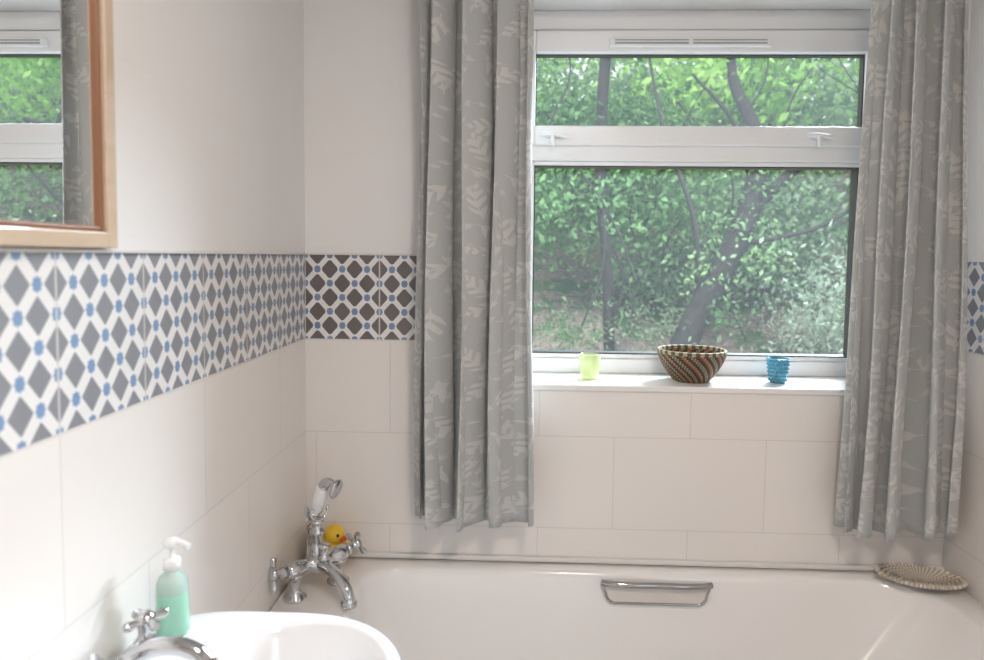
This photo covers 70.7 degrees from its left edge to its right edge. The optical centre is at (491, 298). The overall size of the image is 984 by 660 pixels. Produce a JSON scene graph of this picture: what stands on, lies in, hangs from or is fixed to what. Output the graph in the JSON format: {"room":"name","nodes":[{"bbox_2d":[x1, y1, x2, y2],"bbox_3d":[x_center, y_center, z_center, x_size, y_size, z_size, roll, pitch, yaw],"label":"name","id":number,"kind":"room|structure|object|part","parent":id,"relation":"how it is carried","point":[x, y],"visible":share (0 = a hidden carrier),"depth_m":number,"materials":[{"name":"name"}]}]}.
{"room":"bathroom","nodes":[
{"label":"bathroom","id":0,"kind":"room"},
{"bbox_2d":[0,0,306,659],"bbox_3d":[-0.653,0.186,0.451,0.200,2.360,2.830,1,4,2],"label":"wall","id":1,"kind":"structure","parent":0,"point":[147,399],"depth_m":1.13,"materials":[{"name":"tile"}]},
{"bbox_2d":[0,0,117,247],"bbox_3d":[-0.531,-0.405,0.590,0.018,0.715,0.686,1,4,2],"label":"wall mirror","id":2,"kind":"object","parent":1,"relation":"attached to","point":[58,182],"visible":1,"depth_m":0.84,"materials":[{"name":"brown wood"}]},
{"bbox_2d":[0,247,305,254],"bbox_3d":[-0.547,-0.034,0.434,0.006,0.005,2.830,1,4,2],"label":"trim","id":3,"kind":"structure","parent":1,"relation":"attached to","point":[49,250],"depth_m":0.98,"materials":[{"name":"white"}]},
{"bbox_2d":[304,0,971,570],"bbox_3d":[0.353,0.104,1.958,2.100,2.360,0.260,1,4,2],"label":"wall","id":4,"kind":"structure","parent":0,"point":[632,475],"depth_m":1.84,"materials":[{"name":"tile"}]},
{"bbox_2d":[306,253,416,255],"bbox_3d":[-0.216,-0.116,1.833,0.566,0.005,0.006,1,4,2],"label":"trim","id":5,"kind":"structure","parent":4,"relation":"attached to","point":[306,253],"depth_m":1.83,"materials":[{"name":"white"}]},
{"bbox_2d":[349,551,943,570],"bbox_3d":[0.342,0.705,1.859,1.700,0.014,0.012,1,4,2],"label":"trim","id":6,"kind":"structure","parent":4,"relation":"attached to","point":[854,567],"depth_m":1.85,"materials":[{"name":"white"}]},
{"bbox_2d":[533,372,845,395],"bbox_3d":[0.585,0.234,1.955,1.035,0.017,0.266,1,4,2],"label":"window sill","id":7,"kind":"structure","parent":4,"relation":"attached to","point":[547,381],"depth_m":1.86,"materials":[{"name":"white plastic"}]},
{"bbox_2d":[657,345,727,382],"bbox_3d":[0.552,0.183,1.921,0.188,0.088,0.188,-2,5,-40],"label":"woven basket","id":8,"kind":"object","parent":7,"relation":"on","point":[683,363],"visible":1,"depth_m":1.86,"materials":[{"name":"wicker"}]},
{"bbox_2d":[766,357,789,383],"bbox_3d":[0.785,0.197,1.903,0.062,0.067,0.063,1,4,2],"label":"glass","id":9,"kind":"object","parent":7,"relation":"on","point":[777,367],"visible":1,"depth_m":1.88,"materials":[{"name":"teal glass"}]},
{"bbox_2d":[532,10,870,376],"bbox_3d":[0.594,-0.297,1.993,1.035,1.038,0.095,1,4,2],"label":"window","id":10,"kind":"structure","parent":4,"relation":"in","point":[543,19],"depth_m":1.96,"materials":[{"name":"plastic"}]},
{"bbox_3d":[0.174,-0.450,1.959,0.016,0.036,0.016,1,3,2],"label":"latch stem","id":11,"kind":"part","parent":10,"relation":"part of","materials":[{"name":"plastic"}]},
{"bbox_2d":[542,131,566,137],"bbox_3d":[0.177,-0.463,1.958,0.072,0.018,0.016,1,4,2],"label":"latch","id":12,"kind":"object","parent":10,"relation":"attached to","point":[549,133],"visible":1,"depth_m":1.95,"materials":[{"name":"plastic"}]},
{"bbox_2d":[609,37,772,47],"bbox_3d":[0.555,-0.717,1.938,0.450,0.026,0.018,1,4,2],"label":"vent","id":13,"kind":"object","parent":10,"relation":"attached to","point":[612,40],"depth_m":1.93,"materials":[{"name":"plastic"}]},
{"bbox_3d":[0.554,-0.716,1.931,0.420,0.012,0.002,1,4,2],"label":"vent slots","id":14,"kind":"part","parent":13,"relation":"part of","materials":[{"name":"white plastic"}]},
{"bbox_2d":[531,161,858,361],"bbox_3d":[0.583,-0.108,2.029,0.949,0.572,0.047,1,4,2],"label":"bead","id":15,"kind":"object","parent":10,"relation":"attached to","point":[559,163],"visible":0.34,"depth_m":2.00,"materials":[{"name":"plastic"}]},
{"bbox_2d":[532,54,864,357],"bbox_3d":[0.584,-0.265,2.018,0.925,0.861,0.049,1,4,2],"label":"gaskets","id":16,"kind":"object","parent":10,"relation":"attached to","point":[854,175],"visible":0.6,"depth_m":2.00,"materials":[{"name":"grey rubber"}]},
{"bbox_3d":[0.587,-0.594,1.975,0.985,0.322,0.044,1,4,2],"label":"top sash","id":17,"kind":"part","parent":10,"relation":"part of","materials":[{"name":"white plastic"}]},
{"bbox_3d":[0.913,-0.440,1.933,0.016,0.036,0.016,1,3,2],"label":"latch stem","id":18,"kind":"part","parent":10,"relation":"part of","materials":[{"name":"plastic"}]},
{"bbox_2d":[807,133,833,138],"bbox_3d":[0.916,-0.453,1.932,0.072,0.018,0.016,1,4,2],"label":"latch","id":19,"kind":"object","parent":10,"relation":"attached to","point":[824,135],"visible":1,"depth_m":1.93,"materials":[{"name":"plastic"}]},
{"bbox_3d":[0.385,-0.947,1.715,1.620,0.020,0.095,1,4,2],"label":"rail","id":20,"kind":"object","parent":4,"relation":"attached to","visible":0},
{"bbox_2d":[414,0,533,531],"bbox_3d":[-0.042,-0.183,1.728,0.313,1.517,0.126,1,4,2],"label":"curtain","id":21,"kind":"object","parent":20,"relation":"hanging from","point":[474,423],"visible":1,"depth_m":1.72,"materials":[{"name":"fabric"}]},
{"bbox_2d":[834,0,968,541],"bbox_3d":[1.025,-0.169,1.695,0.268,1.517,0.125,0,4,-7],"label":"curtain","id":22,"kind":"object","parent":20,"relation":"hanging from","point":[900,463],"visible":1,"depth_m":1.70,"materials":[{"name":"fabric"}]},
{"bbox_2d":[942,0,983,604],"bbox_3d":[1.246,0.211,0.383,0.200,2.360,2.830,1,4,2],"label":"wall","id":23,"kind":"structure","parent":0,"point":[963,554],"depth_m":1.72,"materials":[{"name":"tile"}]},
{"bbox_3d":[0.284,1.424,0.522,2.100,0.100,3.290,1,4,2],"label":"floor","id":24,"kind":"structure","parent":0,"visible":0},
{"bbox_2d":[117,611,400,659],"bbox_3d":[-0.332,0.929,0.861,0.430,0.833,0.550,1,4,2],"label":"basin","id":25,"kind":"object","parent":24,"relation":"on","point":[231,635],"visible":0.8,"depth_m":1.05,"materials":[{"name":"white ceramic"}]},
{"bbox_2d":[87,607,217,659],"bbox_3d":[-0.432,0.473,0.902,0.155,0.073,0.171,1,4,2],"label":"mixer tap","id":26,"kind":"object","parent":25,"relation":"on","point":[147,646],"visible":1,"depth_m":0.90,"materials":[{"name":"silver metal"}]},
{"bbox_3d":[-0.484,0.467,0.845,0.032,0.055,0.032,1,3,2],"label":"stem","id":27,"kind":"part","parent":26,"relation":"part of","materials":[{"name":"silver metal"}]},
{"bbox_3d":[-0.480,0.460,0.961,0.032,0.055,0.032,1,3,2],"label":"stem","id":28,"kind":"part","parent":26,"relation":"part of","materials":[{"name":"silver metal"}]},
{"bbox_3d":[-0.427,0.469,0.902,0.130,0.059,0.032,1,3,2],"label":"spout","id":29,"kind":"part","parent":26,"relation":"part of","materials":[{"name":"silver metal"}]},
{"bbox_2d":[155,537,191,636],"bbox_3d":[-0.475,0.428,1.030,0.047,0.145,0.050,-2,4,-37],"label":"soap dispenser","id":30,"kind":"object","parent":25,"relation":"on","point":[172,586],"visible":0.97,"depth_m":1.02,"materials":[{"name":"green plastic"}]},
{"bbox_2d":[269,557,983,659],"bbox_3d":[0.326,1.003,1.517,1.698,0.540,0.729,1,4,2],"label":"bathtub","id":31,"kind":"object","parent":24,"relation":"on","point":[428,609],"visible":0.9,"depth_m":1.80,"materials":[{"name":"ceramic"}]},
{"bbox_2d":[268,477,367,609],"bbox_3d":[-0.422,0.570,1.689,0.226,0.288,0.230,1,4,2],"label":"mixer tap","id":32,"kind":"object","parent":31,"relation":"on","point":[318,559],"visible":1,"depth_m":1.66,"materials":[{"name":"silver metal"}]},
{"bbox_3d":[-0.470,0.683,1.650,0.056,0.065,0.056,1,3,2],"label":"leg","id":33,"kind":"part","parent":32,"relation":"part of","materials":[{"name":"silver metal"}]},
{"bbox_3d":[-0.374,0.672,1.647,0.146,0.086,0.036,4,5,42],"label":"spout","id":34,"kind":"part","parent":32,"relation":"part of","materials":[{"name":"silver metal"}]},
{"bbox_3d":[-0.387,0.678,1.742,0.056,0.065,0.056,1,3,2],"label":"leg","id":35,"kind":"part","parent":32,"relation":"part of","materials":[{"name":"silver metal"}]},
{"bbox_2d":[306,524,349,558],"bbox_3d":[-0.433,0.650,1.833,0.120,0.110,0.072,1,4,2],"label":"rubber duck","id":36,"kind":"object","parent":31,"relation":"on","point":[334,534],"visible":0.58,"depth_m":1.81},
{"bbox_2d":[875,562,967,589],"bbox_3d":[1.085,0.711,1.756,0.206,0.028,0.133,2,4,16],"label":"soap dish","id":37,"kind":"object","parent":31,"relation":"on","point":[918,576],"visible":1,"depth_m":1.77,"materials":[{"name":"beige wicker"}]},
{"label":"outside","id":38,"kind":"structure","parent":0,"visible":0},
{"bbox_2d":[533,58,859,354],"bbox_3d":[3.371,-1.670,9.611,22.000,8.886,13.224,1,4,2],"label":"window glass","id":39,"kind":"object","parent":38,"point":[734,261],"visible":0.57,"depth_m":6.79,"materials":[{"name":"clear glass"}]}
]}

